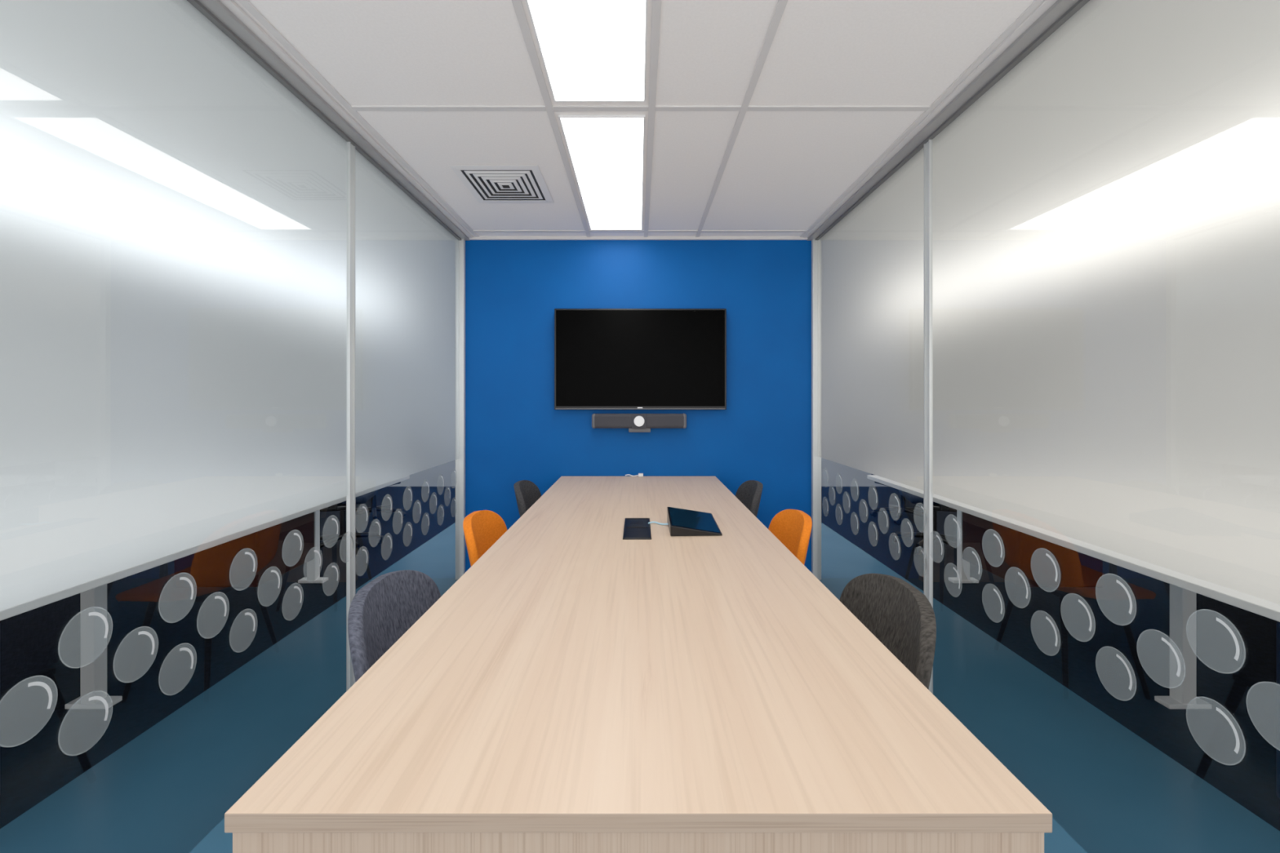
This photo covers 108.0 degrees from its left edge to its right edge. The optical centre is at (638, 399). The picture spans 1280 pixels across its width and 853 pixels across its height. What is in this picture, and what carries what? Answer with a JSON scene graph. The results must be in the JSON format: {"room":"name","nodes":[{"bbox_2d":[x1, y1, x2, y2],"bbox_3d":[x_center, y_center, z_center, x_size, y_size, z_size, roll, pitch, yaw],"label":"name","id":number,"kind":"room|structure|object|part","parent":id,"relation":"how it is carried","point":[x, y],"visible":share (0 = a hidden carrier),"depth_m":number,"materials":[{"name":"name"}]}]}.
{"room":"meeting room","nodes":[
{"label":"meeting room","id":0,"kind":"room"},
{"bbox_2d":[0,486,455,828],"bbox_3d":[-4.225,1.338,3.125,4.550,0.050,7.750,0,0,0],"label":"glass partition","id":1,"kind":"structure","parent":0,"point":[42,749],"depth_m":2.52,"materials":[{"name":"black glass"}]},
{"bbox_2d":[0,475,409,708],"bbox_3d":[-2.960,0.942,1.925,2.480,0.742,3.150,0,0,0],"label":"desk","id":2,"kind":"object","parent":1,"relation":"on","point":[223,562],"visible":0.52,"depth_m":2.50,"materials":[{"name":"white"}]},
{"bbox_3d":[-2.340,0.956,2.000,0.060,0.715,0.050,0,0,0],"label":"desk leg","id":3,"kind":"part","parent":2,"relation":"part of","materials":[{"name":"white"}]},
{"bbox_3d":[-2.340,0.956,3.350,0.060,0.715,0.050,0,0,0],"label":"desk leg","id":4,"kind":"part","parent":2,"relation":"part of","materials":[{"name":"white"}]},
{"bbox_2d":[320,489,383,555],"bbox_3d":[-2.602,0.813,4.110,0.592,1.000,0.620,0,0,-17],"label":"chair","id":5,"kind":"object","parent":1,"relation":"on","point":[341,507],"visible":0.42,"depth_m":4.06,"materials":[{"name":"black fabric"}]},
{"bbox_3d":[-2.744,1.217,4.101,0.295,0.078,0.050,0,0,0],"label":"arm","id":6,"kind":"part","parent":5,"relation":"part of","materials":[{"name":"black plastic"}]},
{"bbox_3d":[-2.652,1.217,3.965,0.050,0.077,0.295,0,0,21],"label":"arm","id":7,"kind":"part","parent":5,"relation":"part of","materials":[{"name":"black plastic"}]},
{"bbox_3d":[-2.572,0.905,4.009,0.200,0.035,0.390,0,0,-17],"label":"seat plate","id":8,"kind":"part","parent":5,"relation":"part of","materials":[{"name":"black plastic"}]},
{"bbox_3d":[-2.488,1.217,4.009,0.295,0.078,0.050,0,0,39],"label":"arm","id":9,"kind":"part","parent":5,"relation":"part of","materials":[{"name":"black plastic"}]},
{"bbox_3d":[-2.600,0.858,4.100,0.460,0.070,0.460,0,0,-17],"label":"seat","id":10,"kind":"part","parent":5,"relation":"part of","materials":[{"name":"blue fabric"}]},
{"bbox_3d":[-2.479,1.217,4.179,0.295,0.078,0.050,0,0,-33],"label":"arm","id":11,"kind":"part","parent":5,"relation":"part of","materials":[{"name":"black plastic"}]},
{"bbox_2d":[355,481,406,525],"bbox_3d":[-2.909,0.813,5.105,0.620,1.000,0.592,0,0,21],"label":"chair","id":12,"kind":"object","parent":1,"relation":"on","point":[373,508],"visible":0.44,"depth_m":5.09,"materials":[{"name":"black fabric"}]},
{"bbox_3d":[-3.035,1.217,5.152,0.295,0.078,0.050,0,0,21],"label":"arm","id":13,"kind":"part","parent":12,"relation":"part of","materials":[{"name":"black plastic"}]},
{"bbox_3d":[-2.990,1.217,4.987,0.050,0.078,0.295,0,0,39],"label":"arm","id":14,"kind":"part","parent":12,"relation":"part of","materials":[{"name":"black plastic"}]},
{"bbox_3d":[-2.826,1.217,4.976,0.050,0.077,0.295,0,0,-31],"label":"arm","id":15,"kind":"part","parent":12,"relation":"part of","materials":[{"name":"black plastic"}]},
{"bbox_3d":[-2.886,1.217,5.244,0.050,0.078,0.295,0,0,5],"label":"arm","id":16,"kind":"part","parent":12,"relation":"part of","materials":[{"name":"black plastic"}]},
{"bbox_3d":[-2.759,1.217,5.131,0.295,0.078,0.050,0,0,-13],"label":"arm","id":17,"kind":"part","parent":12,"relation":"part of","materials":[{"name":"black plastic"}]},
{"bbox_2d":[233,0,1035,236],"bbox_3d":[0.000,-1.212,1.333,2.700,0.050,4.165,0,0,0],"label":"ceiling","id":18,"kind":"structure","parent":0,"point":[784,170],"depth_m":1.76,"materials":[{"name":"tile"}]},
{"bbox_2d":[197,0,470,240],"bbox_3d":[-1.302,-1.175,1.333,0.135,0.024,4.165,0,0,0],"label":"ceiling trim","id":19,"kind":"structure","parent":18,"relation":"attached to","point":[216,7],"depth_m":1.78,"materials":[{"name":"grey metal"}]},
{"bbox_2d":[186,0,461,240],"bbox_3d":[-1.302,-1.159,1.333,0.035,0.011,4.165,0,0,0],"label":"top gasket","id":20,"kind":"object","parent":19,"relation":"attached to","point":[198,6],"depth_m":1.76,"materials":[{"name":"black rubber"}]},
{"bbox_2d":[219,0,473,238],"bbox_3d":[-1.222,-1.181,1.333,0.033,0.012,4.165,0,0,0],"label":"top rail lip","id":21,"kind":"object","parent":19,"relation":"attached to","point":[231,5],"depth_m":1.80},
{"bbox_2d":[237,0,479,237],"bbox_3d":[-1.175,-1.185,1.333,0.028,0.007,4.165,0,0,0],"label":"tee","id":22,"kind":"object","parent":18,"relation":"attached to","point":[246,4],"visible":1,"depth_m":1.81,"materials":[{"name":"white metal"}]},
{"bbox_2d":[448,165,553,203],"bbox_3d":[-0.735,-1.183,2.585,0.450,0.006,0.450,0,0,0],"label":"diffuser","id":23,"kind":"object","parent":18,"relation":"attached to","point":[483,182],"visible":1,"depth_m":2.54,"materials":[{"name":"white metal"}]},
{"bbox_2d":[525,0,555,102],"bbox_3d":[-0.331,-1.183,1.250,0.006,0.008,1.192,0,0,0],"label":"frame","id":24,"kind":"object","parent":18,"relation":"attached to","point":[526,1],"visible":1,"depth_m":1.56,"materials":[{"name":"white plastic"}]},
{"bbox_2d":[511,0,591,237],"bbox_3d":[-0.362,-1.185,1.333,0.028,0.007,4.165,0,0,0],"label":"tee","id":25,"kind":"object","parent":18,"relation":"attached to","point":[517,4],"visible":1,"depth_m":1.81,"materials":[{"name":"white metal"}]},
{"bbox_2d":[558,115,591,230],"bbox_3d":[-0.331,-1.183,2.595,0.006,0.008,1.302,0,0,0],"label":"frame","id":26,"kind":"object","parent":18,"relation":"attached to","point":[558,115],"visible":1,"depth_m":2.35,"materials":[{"name":"white plastic"}]},
{"bbox_2d":[528,0,645,100],"bbox_3d":[-0.153,-1.185,1.250,0.350,0.003,1.180,0,0,0],"label":"diffuser","id":27,"kind":"object","parent":18,"relation":"attached to","point":[592,50],"visible":1,"depth_m":1.56,"materials":[{"name":"white plastic"}]},
{"bbox_2d":[555,100,644,102],"bbox_3d":[-0.153,-1.183,1.843,0.350,0.008,0.006,0,0,0],"label":"frame","id":28,"kind":"object","parent":18,"relation":"attached to","point":[555,100],"visible":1,"depth_m":1.84,"materials":[{"name":"white plastic"}]},
{"bbox_2d":[560,117,643,229],"bbox_3d":[-0.153,-1.185,2.595,0.350,0.003,1.290,0,0,0],"label":"diffuser","id":29,"kind":"object","parent":18,"relation":"attached to","point":[606,153],"visible":1,"depth_m":2.37,"materials":[{"name":"white plastic"}]},
{"bbox_2d":[560,115,643,117],"bbox_3d":[-0.153,-1.183,1.947,0.350,0.008,0.006,0,0,0],"label":"frame","id":30,"kind":"object","parent":18,"relation":"attached to","point":[561,116],"visible":1,"depth_m":1.94,"materials":[{"name":"white plastic"}]},
{"bbox_2d":[591,229,641,230],"bbox_3d":[-0.153,-1.183,3.243,0.350,0.008,0.006,0,0,0],"label":"frame","id":31,"kind":"object","parent":18,"relation":"attached to","point":[591,229],"visible":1,"depth_m":3.24,"materials":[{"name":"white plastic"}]},
{"bbox_2d":[473,230,806,232],"bbox_3d":[0.010,-1.185,3.285,2.380,0.006,0.028,0,0,0],"label":"tee","id":32,"kind":"object","parent":18,"relation":"attached to","point":[474,231],"visible":1,"depth_m":3.28,"materials":[{"name":"white metal"}]},
{"bbox_2d":[351,106,929,111],"bbox_3d":[0.010,-1.185,1.897,2.380,0.006,0.028,0,0,0],"label":"tee","id":33,"kind":"object","parent":18,"relation":"attached to","point":[355,108],"visible":1,"depth_m":1.89,"materials":[{"name":"white metal"}]},
{"bbox_2d":[641,115,644,230],"bbox_3d":[0.025,-1.183,2.595,0.006,0.008,1.302,0,0,0],"label":"frame","id":34,"kind":"object","parent":18,"relation":"attached to","point":[643,115],"visible":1,"depth_m":2.35,"materials":[{"name":"white plastic"}]},
{"bbox_2d":[644,0,648,102],"bbox_3d":[0.025,-1.183,1.250,0.006,0.008,1.192,0,0,0],"label":"frame","id":35,"kind":"object","parent":18,"relation":"attached to","point":[646,1],"visible":1,"depth_m":1.56,"materials":[{"name":"white plastic"}]},
{"bbox_2d":[644,0,662,237],"bbox_3d":[0.055,-1.185,1.333,0.028,0.007,4.165,0,0,0],"label":"tee","id":36,"kind":"object","parent":18,"relation":"attached to","point":[656,4],"visible":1,"depth_m":1.81,"materials":[{"name":"white metal"}]},
{"bbox_2d":[695,0,787,237],"bbox_3d":[0.430,-1.185,1.333,0.028,0.007,4.165,0,0,0],"label":"tee","id":37,"kind":"object","parent":18,"relation":"attached to","point":[781,4],"visible":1,"depth_m":1.80,"materials":[{"name":"white metal"}]},
{"bbox_2d":[800,0,1044,237],"bbox_3d":[1.195,-1.185,1.333,0.028,0.007,4.165,0,0,0],"label":"tee","id":38,"kind":"object","parent":18,"relation":"attached to","point":[1036,3],"visible":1,"depth_m":1.81,"materials":[{"name":"white metal"}]},
{"bbox_2d":[806,0,1079,240],"bbox_3d":[1.302,-1.175,1.333,0.135,0.024,4.165,0,0,0],"label":"ceiling trim","id":39,"kind":"structure","parent":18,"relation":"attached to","point":[1060,7],"depth_m":1.78,"materials":[{"name":"grey metal"}]},
{"bbox_2d":[803,0,1057,238],"bbox_3d":[1.221,-1.181,1.333,0.033,0.012,4.165,0,0,0],"label":"top rail lip","id":40,"kind":"object","parent":39,"relation":"attached to","point":[1046,4],"depth_m":1.79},
{"bbox_2d":[815,0,1089,240],"bbox_3d":[1.302,-1.159,1.333,0.035,0.011,4.165,0,0,0],"label":"top gasket","id":41,"kind":"object","parent":39,"relation":"attached to","point":[1077,6],"depth_m":1.76,"materials":[{"name":"black rubber"}]},
{"bbox_2d":[387,457,888,486],"bbox_3d":[0.000,0.013,7.050,13.000,2.600,0.100,0,0,0],"label":"wall","id":42,"kind":"structure","parent":0,"point":[848,475],"depth_m":7.00,"materials":[{"name":"paint"}]},
{"bbox_2d":[465,240,811,572],"bbox_3d":[0.000,0.013,3.465,2.660,2.600,0.100,0,0,0],"label":"wall","id":43,"kind":"structure","parent":0,"point":[514,432],"depth_m":3.42,"materials":[{"name":"blue paint"}]},
{"bbox_2d":[469,236,807,239],"bbox_3d":[0.000,-1.177,3.405,2.500,0.020,0.020,0,0,0],"label":"wall trim","id":44,"kind":"structure","parent":43,"relation":"attached to","point":[474,237],"depth_m":3.40,"materials":[{"name":"white metal"}]},
{"bbox_2d":[591,413,686,432],"bbox_3d":[0.006,0.170,3.355,0.678,0.134,0.118,0,0,0],"label":"bar","id":45,"kind":"object","parent":43,"relation":"attached to","point":[635,423],"visible":1,"depth_m":3.31,"materials":[{"name":"plastic"}]},
{"bbox_2d":[554,308,726,409],"bbox_3d":[0.015,-0.288,3.378,1.238,0.728,0.073,0,0,0],"label":"television","id":46,"kind":"object","parent":43,"relation":"attached to","point":[605,358],"visible":1,"depth_m":3.34,"materials":[{"name":"black plastic"}]},
{"bbox_2d":[0,522,1279,852],"bbox_3d":[0.000,1.338,3.125,3.900,0.050,7.750,0,0,0],"label":"floor","id":47,"kind":"structure","parent":0,"point":[171,788],"depth_m":1.70,"materials":[{"name":"teal carpet"}]},
{"bbox_2d":[351,144,353,686],"bbox_3d":[-1.300,0.078,2.105,0.007,2.470,0.030,0,0,0],"label":"joint seal","id":48,"kind":"object","parent":47,"relation":"on","point":[352,145],"visible":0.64,"depth_m":2.11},
{"bbox_2d":[346,142,351,691],"bbox_3d":[-1.300,0.078,2.087,0.016,2.470,0.005,0,0,0],"label":"strip","id":49,"kind":"object","parent":48,"relation":"attached to","point":[348,144],"depth_m":2.09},
{"bbox_2d":[352,146,355,684],"bbox_3d":[-1.300,0.078,2.123,0.016,2.470,0.005,0,0,0],"label":"strip","id":50,"kind":"object","parent":48,"relation":"attached to","point":[353,534],"depth_m":2.12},
{"bbox_2d":[347,569,440,681],"bbox_3d":[-0.560,0.930,1.400,0.501,0.770,0.467,0,0,0],"label":"upholstered chair","id":51,"kind":"object","parent":47,"relation":"on","point":[380,612],"visible":0.27,"depth_m":1.39,"materials":[{"name":"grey fabric"}]},
{"bbox_2d":[455,239,465,579],"bbox_3d":[-1.299,0.068,3.397,0.062,2.490,0.034,0,0,0],"label":"post","id":52,"kind":"object","parent":47,"relation":"on","point":[460,462],"visible":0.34,"depth_m":3.38,"materials":[{"name":"silver metal"}]},
{"bbox_2d":[462,510,506,566],"bbox_3d":[-0.560,0.930,2.220,0.501,0.770,0.467,0,0,0],"label":"upholstered chair","id":53,"kind":"object","parent":47,"relation":"on","point":[482,529],"visible":0.34,"depth_m":2.24,"materials":[{"name":"orange fabric"}]},
{"bbox_2d":[513,480,541,517],"bbox_3d":[-0.560,0.930,3.080,0.501,0.770,0.467,0,0,0],"label":"upholstered chair","id":54,"kind":"object","parent":47,"relation":"on","point":[527,493],"visible":0.34,"depth_m":3.11,"materials":[{"name":"fabric"}]},
{"bbox_2d":[224,475,1052,852],"bbox_3d":[0.000,0.938,2.018,1.126,0.750,2.773,0,0,0],"label":"conference table","id":55,"kind":"object","parent":47,"relation":"on","point":[581,686],"visible":0.9,"depth_m":0.80,"materials":[{"name":"brown wood"}]},
{"bbox_2d":[625,473,643,476],"bbox_3d":[-0.031,0.551,3.389,0.131,0.021,0.028,0,0,0],"label":"plug","id":56,"kind":"object","parent":55,"relation":"on","point":[639,474],"visible":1,"depth_m":3.38,"materials":[{"name":"white plastic"}]},
{"bbox_2d":[622,518,651,539],"bbox_3d":[-0.005,0.561,2.028,0.116,0.004,0.324,0,0,0],"label":"cable box","id":57,"kind":"object","parent":55,"relation":"on","point":[633,528],"visible":1,"depth_m":2.00,"materials":[{"name":"black plastic"}]},
{"bbox_2d":[630,522,643,524],"bbox_3d":[-0.007,0.559,2.096,0.061,0.002,0.020,0,0,0],"label":"socket","id":58,"kind":"object","parent":57,"relation":"attached to","point":[630,522],"depth_m":2.09,"materials":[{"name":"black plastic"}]},
{"bbox_3d":[0.000,0.952,0.664,1.114,0.723,0.052,0,0,0],"label":"panel","id":59,"kind":"part","parent":55,"relation":"part of","materials":[{"name":"laminate"}]},
{"bbox_2d":[648,506,722,536],"bbox_3d":[0.195,0.526,2.025,0.302,0.074,0.240,0,0,0],"label":"controller","id":60,"kind":"object","parent":55,"relation":"on","point":[681,522],"visible":1,"depth_m":1.98,"materials":[{"name":"black plastic"}]},
{"bbox_2d":[735,480,763,517],"bbox_3d":[0.560,0.930,3.080,0.501,0.770,0.467,0,0,0],"label":"upholstered chair","id":61,"kind":"object","parent":47,"relation":"on","point":[748,493],"visible":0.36,"depth_m":3.11,"materials":[{"name":"fabric"}]},
{"bbox_2d":[768,509,812,564],"bbox_3d":[0.560,0.930,2.240,0.501,0.770,0.467,0,0,0],"label":"upholstered chair","id":62,"kind":"object","parent":47,"relation":"on","point":[792,527],"visible":0.31,"depth_m":2.26,"materials":[{"name":"orange fabric"}]},
{"bbox_2d":[811,239,821,579],"bbox_3d":[1.299,0.068,3.397,0.062,2.490,0.034,0,0,0],"label":"post","id":63,"kind":"object","parent":47,"relation":"on","point":[815,460],"visible":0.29,"depth_m":3.38,"materials":[{"name":"silver metal"}]},
{"bbox_2d":[839,573,936,689],"bbox_3d":[0.560,0.930,1.370,0.501,0.770,0.467,0,0,0],"label":"upholstered chair","id":64,"kind":"object","parent":47,"relation":"on","point":[900,615],"visible":0.31,"depth_m":1.35,"materials":[{"name":"grey fabric"}]},
{"bbox_2d":[925,142,928,599],"bbox_3d":[1.300,0.078,2.087,0.007,2.470,0.030,0,0,0],"label":"joint seal","id":65,"kind":"object","parent":47,"relation":"on","point":[926,144],"visible":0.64,"depth_m":2.09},
{"bbox_2d":[924,143,925,595],"bbox_3d":[1.300,0.078,2.104,0.016,2.470,0.005,0,0,0],"label":"strip","id":66,"kind":"object","parent":65,"relation":"attached to","point":[924,144],"depth_m":2.10,"materials":[{"name":"silver metal"}]},
{"bbox_2d":[928,139,933,693],"bbox_3d":[1.300,0.078,2.070,0.016,2.470,0.005,0,0,0],"label":"strip","id":67,"kind":"object","parent":65,"relation":"attached to","point":[930,142],"depth_m":2.07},
{"label":"glass pane","id":68,"kind":"object","parent":47,"relation":"on","visible":0},
{"bbox_2d":[0,0,458,610],"bbox_3d":[-1.306,-0.365,1.333,0.001,1.596,4.165,0,0,0],"label":"film","id":69,"kind":"object","parent":68,"relation":"attached to","point":[173,216],"visible":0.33,"depth_m":1.32,"materials":[{"name":"white plastic"}]},
{"label":"glass pane","id":70,"kind":"object","parent":47,"relation":"on","visible":0},
{"bbox_2d":[817,0,1279,604],"bbox_3d":[1.306,-0.373,1.333,0.001,1.581,4.165,0,0,0],"label":"film","id":71,"kind":"object","parent":70,"relation":"attached to","point":[1106,213],"visible":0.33,"depth_m":1.32,"materials":[{"name":"white plastic"}]},
{"bbox_2d":[821,486,1279,831],"bbox_3d":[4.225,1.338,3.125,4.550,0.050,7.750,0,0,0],"label":"glass partition","id":72,"kind":"structure","parent":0,"point":[1086,663],"depth_m":2.52,"materials":[{"name":"black glass"}]},
{"bbox_2d":[870,473,924,524],"bbox_3d":[2.910,0.813,5.101,0.620,1.000,0.592,0,0,-16],"label":"chair","id":73,"kind":"object","parent":72,"relation":"on","point":[903,508],"visible":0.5,"depth_m":5.09,"materials":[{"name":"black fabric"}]},
{"bbox_3d":[2.767,1.217,5.156,0.295,0.077,0.050,0,0,23],"label":"arm","id":74,"kind":"part","parent":73,"relation":"part of","materials":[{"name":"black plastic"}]},
{"bbox_3d":[2.806,1.217,4.990,0.050,0.078,0.295,0,0,41],"label":"arm","id":75,"kind":"part","parent":73,"relation":"part of","materials":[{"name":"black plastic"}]},
{"bbox_3d":[2.975,1.217,4.976,0.050,0.078,0.295,0,0,-31],"label":"arm","id":76,"kind":"part","parent":73,"relation":"part of","materials":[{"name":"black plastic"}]},
{"bbox_3d":[3.039,1.217,5.139,0.295,0.078,0.050,0,0,-16],"label":"arm","id":77,"kind":"part","parent":73,"relation":"part of","materials":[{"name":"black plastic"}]},
{"bbox_2d":[893,489,956,555],"bbox_3d":[2.604,0.813,4.109,0.592,1.000,0.620,0,0,17],"label":"chair","id":78,"kind":"object","parent":72,"relation":"on","point":[946,539],"visible":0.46,"depth_m":4.02,"materials":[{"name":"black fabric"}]},
{"bbox_3d":[2.481,1.217,4.182,0.295,0.078,0.050,0,0,35],"label":"arm","id":79,"kind":"part","parent":78,"relation":"part of","materials":[{"name":"black plastic"}]},
{"bbox_3d":[2.600,0.858,4.100,0.460,0.070,0.460,0,0,17],"label":"seat","id":80,"kind":"part","parent":78,"relation":"part of","materials":[{"name":"blue fabric"}]},
{"bbox_3d":[2.481,1.217,4.018,0.295,0.077,0.050,0,0,-35],"label":"arm","id":81,"kind":"part","parent":78,"relation":"part of","materials":[{"name":"black plastic"}]},
{"bbox_3d":[2.572,0.905,4.009,0.200,0.035,0.390,0,0,17],"label":"seat plate","id":82,"kind":"part","parent":78,"relation":"part of","materials":[{"name":"black plastic"}]},
{"bbox_3d":[2.641,1.217,3.962,0.050,0.078,0.295,0,0,-17],"label":"arm","id":83,"kind":"part","parent":78,"relation":"part of","materials":[{"name":"black plastic"}]},
{"bbox_3d":[2.744,1.217,4.097,0.295,0.078,0.050,0,0,1],"label":"arm","id":84,"kind":"part","parent":78,"relation":"part of","materials":[{"name":"black plastic"}]},
{"bbox_2d":[866,475,1279,799],"bbox_3d":[2.960,0.942,1.925,2.480,0.742,3.150,0,0,0],"label":"desk","id":85,"kind":"object","parent":72,"relation":"on","point":[1078,563],"visible":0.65,"depth_m":2.27,"materials":[{"name":"white"}]},
{"bbox_3d":[2.340,0.956,3.350,0.060,0.715,0.050,0,0,0],"label":"desk leg","id":86,"kind":"part","parent":85,"relation":"part of","materials":[{"name":"white"}]},
{"bbox_3d":[2.340,0.956,2.000,0.060,0.715,0.050,0,0,0],"label":"desk leg","id":87,"kind":"part","parent":85,"relation":"part of","materials":[{"name":"white"}]}
]}

